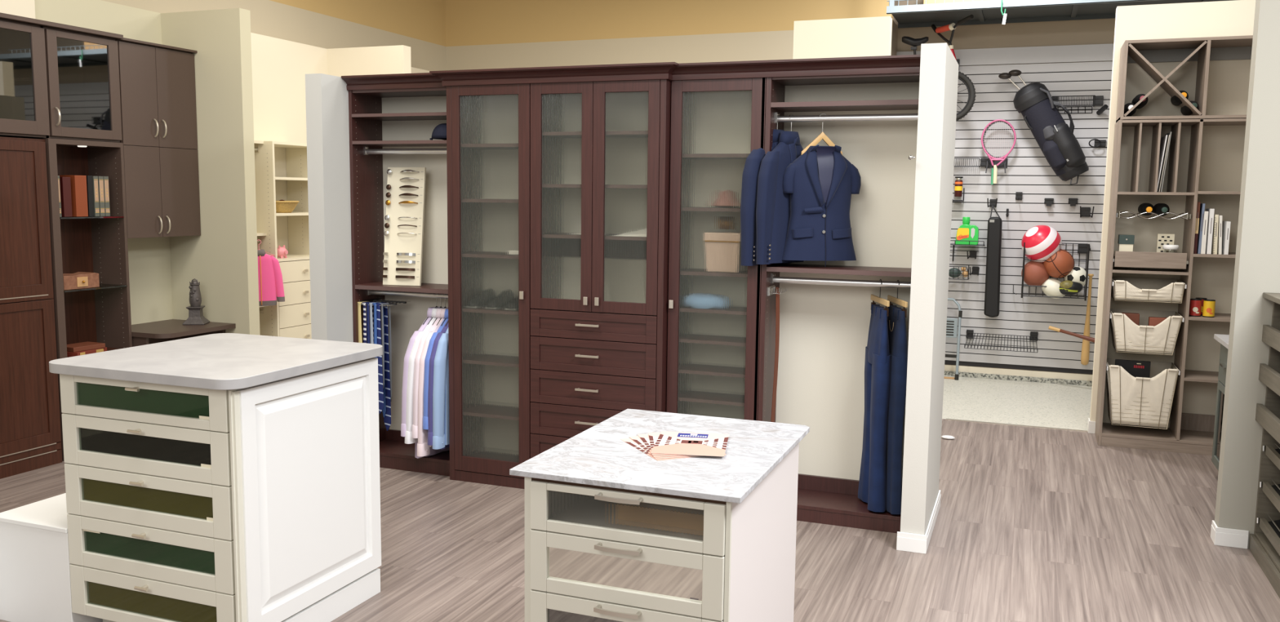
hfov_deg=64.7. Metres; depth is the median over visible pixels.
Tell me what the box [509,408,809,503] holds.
countertop
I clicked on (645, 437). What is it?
brochure
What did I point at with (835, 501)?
wardrobe
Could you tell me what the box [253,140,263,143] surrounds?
shelf
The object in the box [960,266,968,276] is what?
ball
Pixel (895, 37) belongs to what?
wall
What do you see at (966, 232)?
detergent jug
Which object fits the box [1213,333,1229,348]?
countertop
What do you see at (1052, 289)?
ball
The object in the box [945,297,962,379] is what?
step stool
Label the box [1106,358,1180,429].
wire basket
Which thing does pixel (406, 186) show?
board
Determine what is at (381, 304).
necktie
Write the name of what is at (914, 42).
bicycle
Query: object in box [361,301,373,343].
necktie
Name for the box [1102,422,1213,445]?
shelf
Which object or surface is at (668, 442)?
brochure
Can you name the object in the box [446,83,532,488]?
tall cabinet
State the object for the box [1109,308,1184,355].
wire basket
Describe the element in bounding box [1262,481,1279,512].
shoe shelf
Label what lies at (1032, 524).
floor
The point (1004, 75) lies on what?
club
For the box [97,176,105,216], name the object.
book
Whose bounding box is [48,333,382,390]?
countertop
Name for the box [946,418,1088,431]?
trim
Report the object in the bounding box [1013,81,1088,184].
golf bag
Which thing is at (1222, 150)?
wall
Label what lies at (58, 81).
upper cabinet
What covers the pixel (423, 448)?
dress shirt
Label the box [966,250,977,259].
wall hook
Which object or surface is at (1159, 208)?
wine bottle
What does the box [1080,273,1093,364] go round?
bat
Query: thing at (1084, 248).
basket
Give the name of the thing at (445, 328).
dress shirt
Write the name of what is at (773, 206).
suit jacket
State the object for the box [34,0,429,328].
wall
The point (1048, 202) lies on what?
wall hook
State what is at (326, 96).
wall
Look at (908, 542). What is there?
baseboard
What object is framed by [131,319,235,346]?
desk
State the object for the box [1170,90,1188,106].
wine bottle
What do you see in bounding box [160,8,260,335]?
wall
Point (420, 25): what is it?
wall
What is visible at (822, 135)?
clothes hanger
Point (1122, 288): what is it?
wire basket
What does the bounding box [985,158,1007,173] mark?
holder
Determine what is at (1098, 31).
wall
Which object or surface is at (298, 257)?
shelf
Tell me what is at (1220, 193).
shelf
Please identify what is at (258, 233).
shelf
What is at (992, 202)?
wall hook
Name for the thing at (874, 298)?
clothes hanger
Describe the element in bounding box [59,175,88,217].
book
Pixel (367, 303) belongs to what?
necktie
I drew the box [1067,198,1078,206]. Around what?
wall hook
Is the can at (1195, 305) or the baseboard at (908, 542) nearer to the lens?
the baseboard at (908, 542)
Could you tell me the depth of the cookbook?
6.83 m
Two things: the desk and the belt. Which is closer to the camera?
the belt
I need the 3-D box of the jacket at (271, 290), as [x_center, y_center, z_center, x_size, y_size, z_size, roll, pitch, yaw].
[-2.811,-0.246,7.477,0.344,0.414,0.099,-3,8,-31]
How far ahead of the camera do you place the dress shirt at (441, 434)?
5.79 m
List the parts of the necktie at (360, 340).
blade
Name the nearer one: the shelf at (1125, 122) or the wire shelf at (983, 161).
the shelf at (1125, 122)
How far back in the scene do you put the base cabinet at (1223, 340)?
5.96 m
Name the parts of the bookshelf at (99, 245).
panel, panel, glass shelf, panel, shelf, glass shelf, panel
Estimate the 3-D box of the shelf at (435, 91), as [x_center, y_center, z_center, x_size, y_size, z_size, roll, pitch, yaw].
[-1.316,-1.282,5.927,0.675,0.020,0.289,3,7,21]
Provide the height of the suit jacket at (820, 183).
0.605 m
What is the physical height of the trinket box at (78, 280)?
0.092 m
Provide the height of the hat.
0.096 m
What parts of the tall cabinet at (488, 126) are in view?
ribbed pane, knob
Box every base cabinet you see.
[48,333,382,621]
[509,408,809,621]
[1211,333,1229,471]
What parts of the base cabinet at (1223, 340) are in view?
door, glass pane, drawer, bar handle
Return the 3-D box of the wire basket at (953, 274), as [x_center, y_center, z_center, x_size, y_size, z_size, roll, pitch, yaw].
[2.862,-0.363,9.357,0.358,0.123,0.200,3,7,21]
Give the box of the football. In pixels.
[1059,280,1083,294]
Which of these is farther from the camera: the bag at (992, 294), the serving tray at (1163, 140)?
the bag at (992, 294)
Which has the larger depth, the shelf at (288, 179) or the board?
the shelf at (288, 179)
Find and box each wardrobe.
[348,87,449,475]
[757,72,919,533]
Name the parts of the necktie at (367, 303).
blade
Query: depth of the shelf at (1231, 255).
6.52 m
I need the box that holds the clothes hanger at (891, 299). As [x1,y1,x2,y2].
[887,280,907,317]
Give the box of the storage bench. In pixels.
[0,493,102,621]
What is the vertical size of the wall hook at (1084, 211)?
0.099 m
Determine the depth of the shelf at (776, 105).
4.96 m
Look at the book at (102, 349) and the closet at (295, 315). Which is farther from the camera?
the closet at (295, 315)
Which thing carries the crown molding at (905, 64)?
attached to the tall cabinet at (600, 151)
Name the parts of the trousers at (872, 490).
leg, leg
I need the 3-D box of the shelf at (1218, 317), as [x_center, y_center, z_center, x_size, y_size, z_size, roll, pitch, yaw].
[3.869,0.043,6.697,0.466,0.019,0.378,3,7,21]
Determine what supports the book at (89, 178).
on the bookshelf at (99, 245)
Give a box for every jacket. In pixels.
[257,249,284,306]
[740,128,791,266]
[755,131,804,264]
[782,144,861,266]
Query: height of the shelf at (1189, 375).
0.019 m
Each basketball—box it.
[1021,261,1049,285]
[1043,248,1074,278]
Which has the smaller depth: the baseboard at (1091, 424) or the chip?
the baseboard at (1091, 424)
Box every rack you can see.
[357,297,410,306]
[766,284,786,296]
[886,0,1234,28]
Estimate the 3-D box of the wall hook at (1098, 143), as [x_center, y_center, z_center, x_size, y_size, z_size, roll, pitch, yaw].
[4.010,-1.470,8.868,0.142,0.076,0.066,3,7,21]
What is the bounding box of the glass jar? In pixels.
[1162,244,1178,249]
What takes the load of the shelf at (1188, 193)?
attached to the pantry unit
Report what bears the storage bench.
on the floor
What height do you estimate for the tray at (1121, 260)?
0.104 m
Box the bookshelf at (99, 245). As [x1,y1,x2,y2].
[33,137,132,461]
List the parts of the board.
knob, knob, knob, knob, knob, knob, knob, pull handle, pull handle, pull handle, pull handle, pull handle, pull handle, pull handle, pull handle, pull handle, pull handle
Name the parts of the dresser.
panel, drawer rail, drawer rail, drawer rail, panel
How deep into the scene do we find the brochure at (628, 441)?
2.92 m
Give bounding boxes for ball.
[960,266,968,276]
[1021,225,1062,262]
[1041,278,1065,298]
[1063,266,1088,286]
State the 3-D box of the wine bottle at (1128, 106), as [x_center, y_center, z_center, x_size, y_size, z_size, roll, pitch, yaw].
[3.277,-1.349,6.776,0.084,0.084,0.319,3,7,21]
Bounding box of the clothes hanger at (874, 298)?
[871,279,889,316]
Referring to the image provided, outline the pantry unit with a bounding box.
[1094,35,1253,455]
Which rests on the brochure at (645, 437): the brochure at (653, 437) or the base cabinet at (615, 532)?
the brochure at (653, 437)
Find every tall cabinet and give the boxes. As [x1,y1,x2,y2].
[0,136,62,479]
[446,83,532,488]
[530,79,671,458]
[666,77,766,420]
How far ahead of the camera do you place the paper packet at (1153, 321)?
6.72 m
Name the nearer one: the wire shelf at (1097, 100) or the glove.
the wire shelf at (1097, 100)
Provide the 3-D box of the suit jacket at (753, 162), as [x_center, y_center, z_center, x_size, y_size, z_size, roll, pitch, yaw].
[0.662,-0.590,5.164,0.397,0.705,0.094,-6,9,-45]
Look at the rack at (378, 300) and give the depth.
6.13 m
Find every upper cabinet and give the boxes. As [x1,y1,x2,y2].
[0,12,123,142]
[115,37,200,238]
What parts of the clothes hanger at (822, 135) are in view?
arm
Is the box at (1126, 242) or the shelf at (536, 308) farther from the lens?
the box at (1126, 242)
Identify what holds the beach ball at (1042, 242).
in the basket at (1084, 248)
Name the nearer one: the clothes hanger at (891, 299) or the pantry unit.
the clothes hanger at (891, 299)
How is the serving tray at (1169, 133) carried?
on the pantry unit
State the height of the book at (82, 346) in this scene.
0.028 m
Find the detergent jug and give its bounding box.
[955,217,978,244]
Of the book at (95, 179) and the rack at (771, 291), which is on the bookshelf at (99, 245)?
the book at (95, 179)
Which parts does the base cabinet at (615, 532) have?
glass pane, pull handle, pull handle, pull handle, mirror panel, ribbed pane, drawer, drawer, drawer, shadow rail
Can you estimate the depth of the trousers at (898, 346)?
4.96 m
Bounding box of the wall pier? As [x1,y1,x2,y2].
[0,0,35,18]
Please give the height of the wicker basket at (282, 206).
0.098 m
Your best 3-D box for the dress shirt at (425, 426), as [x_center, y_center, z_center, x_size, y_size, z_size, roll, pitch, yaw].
[-1.128,0.384,5.961,0.073,0.798,0.419,4,7,28]
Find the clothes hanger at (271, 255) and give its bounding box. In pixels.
[257,240,274,256]
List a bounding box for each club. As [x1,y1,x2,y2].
[998,72,1020,89]
[1008,69,1026,85]
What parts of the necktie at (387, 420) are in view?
blade, blade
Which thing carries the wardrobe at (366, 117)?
on the floor
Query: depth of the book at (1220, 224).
6.52 m
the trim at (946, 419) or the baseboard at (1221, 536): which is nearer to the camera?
the baseboard at (1221, 536)
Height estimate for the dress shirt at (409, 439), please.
0.780 m
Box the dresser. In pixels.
[1248,292,1279,598]
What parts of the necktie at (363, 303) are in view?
blade, blade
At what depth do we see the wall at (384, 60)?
8.51 m
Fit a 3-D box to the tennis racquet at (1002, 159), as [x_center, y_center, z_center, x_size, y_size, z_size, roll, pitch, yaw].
[3.222,-1.436,9.105,0.300,0.573,0.034,3,7,21]
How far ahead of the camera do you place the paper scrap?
6.99 m
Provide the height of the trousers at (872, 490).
1.014 m
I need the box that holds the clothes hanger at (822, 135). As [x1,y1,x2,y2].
[800,113,842,155]
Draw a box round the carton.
[923,0,995,4]
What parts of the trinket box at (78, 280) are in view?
drawer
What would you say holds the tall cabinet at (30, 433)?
on the floor
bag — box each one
[983,205,1002,317]
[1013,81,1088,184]
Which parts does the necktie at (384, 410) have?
blade, blade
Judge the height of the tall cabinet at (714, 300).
2.250 m
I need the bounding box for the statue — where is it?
[182,278,209,324]
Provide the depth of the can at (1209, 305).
6.60 m
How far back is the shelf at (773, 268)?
5.05 m
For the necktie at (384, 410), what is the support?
hanging from the rack at (378, 300)
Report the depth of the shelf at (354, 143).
5.88 m
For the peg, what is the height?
0.022 m
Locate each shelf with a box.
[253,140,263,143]
[257,232,266,235]
[274,141,306,147]
[275,177,307,181]
[275,211,308,216]
[277,253,309,262]
[351,111,446,120]
[351,140,446,146]
[352,87,446,97]
[355,281,448,293]
[536,308,657,315]
[766,263,911,277]
[770,99,918,111]
[772,72,919,85]
[950,240,984,261]
[954,158,989,167]
[964,329,1038,352]
[1051,95,1103,106]
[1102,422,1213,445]
[1112,266,1188,275]
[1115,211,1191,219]
[1116,115,1246,120]
[1117,191,1194,195]
[1121,118,1246,126]
[1184,369,1218,382]
[1188,312,1231,322]
[1193,252,1235,257]
[1197,191,1240,195]
[1259,517,1279,555]
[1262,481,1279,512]
[1265,444,1279,470]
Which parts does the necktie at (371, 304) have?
blade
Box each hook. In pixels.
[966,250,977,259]
[969,266,979,275]
[986,198,997,207]
[1015,191,1022,199]
[1044,198,1053,205]
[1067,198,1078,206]
[1080,206,1093,217]
[1088,138,1106,147]
[1096,104,1108,115]
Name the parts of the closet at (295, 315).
panel, drawer, drawer, drawer, drawer, panel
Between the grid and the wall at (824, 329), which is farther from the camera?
the grid
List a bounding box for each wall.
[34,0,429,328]
[101,0,445,71]
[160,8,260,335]
[305,73,353,342]
[326,44,411,76]
[381,82,919,479]
[445,0,893,70]
[792,16,892,59]
[892,0,897,55]
[897,0,1115,374]
[900,42,958,534]
[1089,0,1255,427]
[1214,0,1279,548]
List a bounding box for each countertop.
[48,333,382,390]
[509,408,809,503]
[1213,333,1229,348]
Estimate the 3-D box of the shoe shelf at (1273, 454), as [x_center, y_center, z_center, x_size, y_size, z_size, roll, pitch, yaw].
[2.889,0.673,4.037,0.415,0.162,1.370,3,7,21]
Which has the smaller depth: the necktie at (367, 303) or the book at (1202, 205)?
the necktie at (367, 303)
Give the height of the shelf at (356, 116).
0.019 m
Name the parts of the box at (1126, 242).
lid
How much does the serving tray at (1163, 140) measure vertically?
0.368 m
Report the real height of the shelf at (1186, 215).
0.046 m
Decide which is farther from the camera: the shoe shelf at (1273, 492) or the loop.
the loop
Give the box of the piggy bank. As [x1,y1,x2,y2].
[277,244,288,257]
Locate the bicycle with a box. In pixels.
[902,14,975,120]
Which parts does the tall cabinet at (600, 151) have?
drawer, ribbed pane, door, drawer, knob, bar handle, bar handle, bar handle, bar handle, drawer, drawer, drawer, knob, door, ribbed pane, panel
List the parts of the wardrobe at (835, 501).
panel, closet rod, closet rod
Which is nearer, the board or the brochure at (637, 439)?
the brochure at (637, 439)
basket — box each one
[275,200,299,213]
[948,265,969,279]
[1021,242,1089,301]
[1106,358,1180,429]
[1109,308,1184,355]
[1111,276,1186,303]
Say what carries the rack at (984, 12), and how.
hanging from the ceiling
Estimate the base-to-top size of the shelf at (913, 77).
0.020 m
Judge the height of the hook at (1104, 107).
0.084 m
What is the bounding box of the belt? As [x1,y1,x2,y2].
[770,287,779,422]
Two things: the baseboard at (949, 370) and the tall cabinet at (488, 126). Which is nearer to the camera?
the tall cabinet at (488, 126)
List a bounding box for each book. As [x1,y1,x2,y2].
[57,175,62,217]
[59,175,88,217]
[59,177,72,217]
[66,341,105,352]
[66,346,106,356]
[86,175,93,216]
[92,176,99,216]
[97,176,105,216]
[103,176,110,216]
[1193,201,1200,253]
[1196,203,1205,253]
[1200,211,1208,253]
[1205,208,1214,253]
[1211,214,1218,254]
[1217,215,1222,254]
[1221,221,1231,254]
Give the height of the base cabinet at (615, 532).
0.920 m
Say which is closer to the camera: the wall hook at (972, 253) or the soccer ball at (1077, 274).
the soccer ball at (1077, 274)
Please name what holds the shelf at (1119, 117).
attached to the pantry unit
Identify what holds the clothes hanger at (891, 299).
hanging from the wardrobe at (835, 501)
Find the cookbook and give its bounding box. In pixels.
[1115,359,1151,377]
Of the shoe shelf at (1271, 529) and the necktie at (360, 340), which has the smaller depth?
the shoe shelf at (1271, 529)
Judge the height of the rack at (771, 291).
0.046 m
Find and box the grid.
[1057,106,1092,113]
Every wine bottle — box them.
[1124,102,1136,116]
[1131,93,1147,108]
[1137,203,1154,215]
[1153,203,1169,216]
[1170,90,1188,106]
[1180,101,1198,115]
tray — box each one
[1112,251,1188,269]
[1156,134,1167,191]
[1157,134,1169,191]
[1160,131,1171,191]
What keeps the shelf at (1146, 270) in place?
attached to the pantry unit
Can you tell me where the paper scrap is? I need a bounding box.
[941,435,955,439]
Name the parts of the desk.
modesty panel, panel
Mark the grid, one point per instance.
(1071, 109)
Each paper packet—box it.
[1120,312,1139,325]
[1147,316,1167,326]
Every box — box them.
[62,271,99,289]
[1117,234,1134,251]
[1155,233,1174,253]
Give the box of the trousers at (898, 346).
[885,305,908,514]
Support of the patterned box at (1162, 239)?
on the pantry unit
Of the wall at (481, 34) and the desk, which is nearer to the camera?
the desk
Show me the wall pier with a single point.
(24, 8)
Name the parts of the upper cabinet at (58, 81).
glass pane, door, pull handle, moulding, door, glass pane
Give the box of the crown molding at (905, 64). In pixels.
[341,54,920,90]
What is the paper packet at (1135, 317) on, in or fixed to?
in the wire basket at (1126, 335)
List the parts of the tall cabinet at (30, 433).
panel, panel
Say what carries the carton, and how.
on the rack at (984, 12)
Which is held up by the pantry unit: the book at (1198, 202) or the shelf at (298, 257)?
the book at (1198, 202)
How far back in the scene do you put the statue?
6.96 m
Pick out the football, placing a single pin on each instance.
(1066, 287)
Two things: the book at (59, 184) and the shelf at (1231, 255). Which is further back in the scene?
the shelf at (1231, 255)
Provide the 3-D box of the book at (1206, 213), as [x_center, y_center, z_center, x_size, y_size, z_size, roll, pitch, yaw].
[3.684,-0.515,6.622,0.026,0.275,0.171,3,7,21]
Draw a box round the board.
[382,167,426,285]
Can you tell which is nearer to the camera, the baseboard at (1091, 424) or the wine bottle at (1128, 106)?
the wine bottle at (1128, 106)
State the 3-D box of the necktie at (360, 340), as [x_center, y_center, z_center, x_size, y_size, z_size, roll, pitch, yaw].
[-1.667,0.255,6.119,0.050,0.624,0.075,4,7,30]
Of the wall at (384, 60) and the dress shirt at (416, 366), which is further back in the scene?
the wall at (384, 60)
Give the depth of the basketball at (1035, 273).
8.93 m
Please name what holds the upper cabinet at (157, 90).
attached to the wall at (280, 67)
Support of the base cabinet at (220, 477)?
on the floor
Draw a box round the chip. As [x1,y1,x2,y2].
[943,376,955,379]
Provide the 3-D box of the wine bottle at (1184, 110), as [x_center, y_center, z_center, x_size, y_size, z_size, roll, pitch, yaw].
[3.619,-1.336,6.645,0.084,0.084,0.319,3,7,21]
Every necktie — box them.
[357,301,369,342]
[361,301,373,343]
[365,302,371,343]
[368,302,377,343]
[372,302,386,417]
[376,302,391,431]
[380,302,391,401]
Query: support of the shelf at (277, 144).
attached to the closet at (295, 315)
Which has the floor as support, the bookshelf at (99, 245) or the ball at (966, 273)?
the bookshelf at (99, 245)
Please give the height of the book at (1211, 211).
0.292 m
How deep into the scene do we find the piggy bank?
7.75 m
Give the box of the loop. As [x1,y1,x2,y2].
[1000,0,1006,24]
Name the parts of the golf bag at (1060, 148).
carry handle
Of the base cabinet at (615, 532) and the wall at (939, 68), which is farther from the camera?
the wall at (939, 68)
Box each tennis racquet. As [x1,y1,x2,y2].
[981,119,1016,183]
[982,120,1014,184]
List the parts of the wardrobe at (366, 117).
panel, closet rod, closet rod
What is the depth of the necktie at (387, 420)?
6.07 m
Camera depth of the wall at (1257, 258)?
4.75 m
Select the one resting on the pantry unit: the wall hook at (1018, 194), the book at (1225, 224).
the book at (1225, 224)
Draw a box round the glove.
[948,267,960,277]
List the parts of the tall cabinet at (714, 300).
knob, panel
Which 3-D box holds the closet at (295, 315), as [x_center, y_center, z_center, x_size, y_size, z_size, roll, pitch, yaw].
[-2.900,-0.278,7.765,0.424,2.020,1.145,3,7,21]
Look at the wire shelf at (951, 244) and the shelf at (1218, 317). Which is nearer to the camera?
the shelf at (1218, 317)
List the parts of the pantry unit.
panel, panel, divider panel, panel, divider panel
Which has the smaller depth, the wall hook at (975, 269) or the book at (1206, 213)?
the book at (1206, 213)
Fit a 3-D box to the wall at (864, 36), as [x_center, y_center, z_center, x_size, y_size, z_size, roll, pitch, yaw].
[1.357,-0.558,7.019,0.645,2.850,0.110,3,7,21]
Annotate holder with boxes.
[952,187,964,201]
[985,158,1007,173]
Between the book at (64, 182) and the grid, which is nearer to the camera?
the book at (64, 182)
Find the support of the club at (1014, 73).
in the golf bag at (1060, 148)
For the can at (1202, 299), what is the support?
on the pantry unit
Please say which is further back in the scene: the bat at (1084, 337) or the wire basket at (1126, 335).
the bat at (1084, 337)
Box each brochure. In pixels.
[620,438,706,461]
[629,435,702,458]
[637,434,688,457]
[648,432,725,455]
[650,431,728,456]
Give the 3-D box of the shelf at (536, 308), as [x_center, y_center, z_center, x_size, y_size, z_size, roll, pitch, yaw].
[-0.178,-0.008,5.606,0.726,0.020,0.324,3,7,21]
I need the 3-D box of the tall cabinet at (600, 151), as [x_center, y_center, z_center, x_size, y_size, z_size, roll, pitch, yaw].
[-0.182,-0.108,5.562,0.777,2.250,0.388,3,7,21]
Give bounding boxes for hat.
[429,123,446,140]
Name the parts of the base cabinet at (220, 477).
bar knob, bar knob, bar knob, bar knob, bar knob, drawer, drawer, drawer, drawer, drawer, corner trim, panel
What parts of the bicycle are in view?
seat post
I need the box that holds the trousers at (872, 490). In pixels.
[857,304,893,511]
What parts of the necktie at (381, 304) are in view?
blade, blade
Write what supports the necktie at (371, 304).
hanging from the rack at (378, 300)
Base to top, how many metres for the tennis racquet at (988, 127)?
0.569 m
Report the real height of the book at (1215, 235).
0.256 m
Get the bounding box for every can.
[954,176,963,196]
[1188,298,1201,316]
[1195,297,1207,315]
[1202,299,1215,317]
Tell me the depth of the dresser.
4.70 m
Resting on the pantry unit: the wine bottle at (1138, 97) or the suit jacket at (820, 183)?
the wine bottle at (1138, 97)
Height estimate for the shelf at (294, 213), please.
0.020 m
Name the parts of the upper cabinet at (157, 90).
door, door, pull handle, moulding, pull handle, pull handle, pull handle, door, door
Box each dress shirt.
[400,306,449,458]
[404,306,444,444]
[412,306,448,438]
[417,307,448,457]
[422,308,448,429]
[427,320,449,449]
[432,328,449,449]
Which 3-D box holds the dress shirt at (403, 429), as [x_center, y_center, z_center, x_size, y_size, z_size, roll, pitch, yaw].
[-1.240,0.417,6.009,0.080,0.878,0.424,6,8,39]
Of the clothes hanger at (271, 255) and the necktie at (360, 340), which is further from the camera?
the clothes hanger at (271, 255)
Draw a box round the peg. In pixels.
[908,155,915,159]
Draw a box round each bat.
[1048,325,1094,342]
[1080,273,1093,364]
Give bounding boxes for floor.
[0,375,1279,621]
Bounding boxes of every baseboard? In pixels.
[896,489,941,554]
[944,364,1092,386]
[1087,417,1095,433]
[1210,520,1248,548]
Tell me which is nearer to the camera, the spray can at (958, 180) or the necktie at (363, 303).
the necktie at (363, 303)
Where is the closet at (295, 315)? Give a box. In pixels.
[253,140,311,338]
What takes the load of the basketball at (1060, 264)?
in the basket at (1084, 248)
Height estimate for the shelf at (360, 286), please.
0.025 m

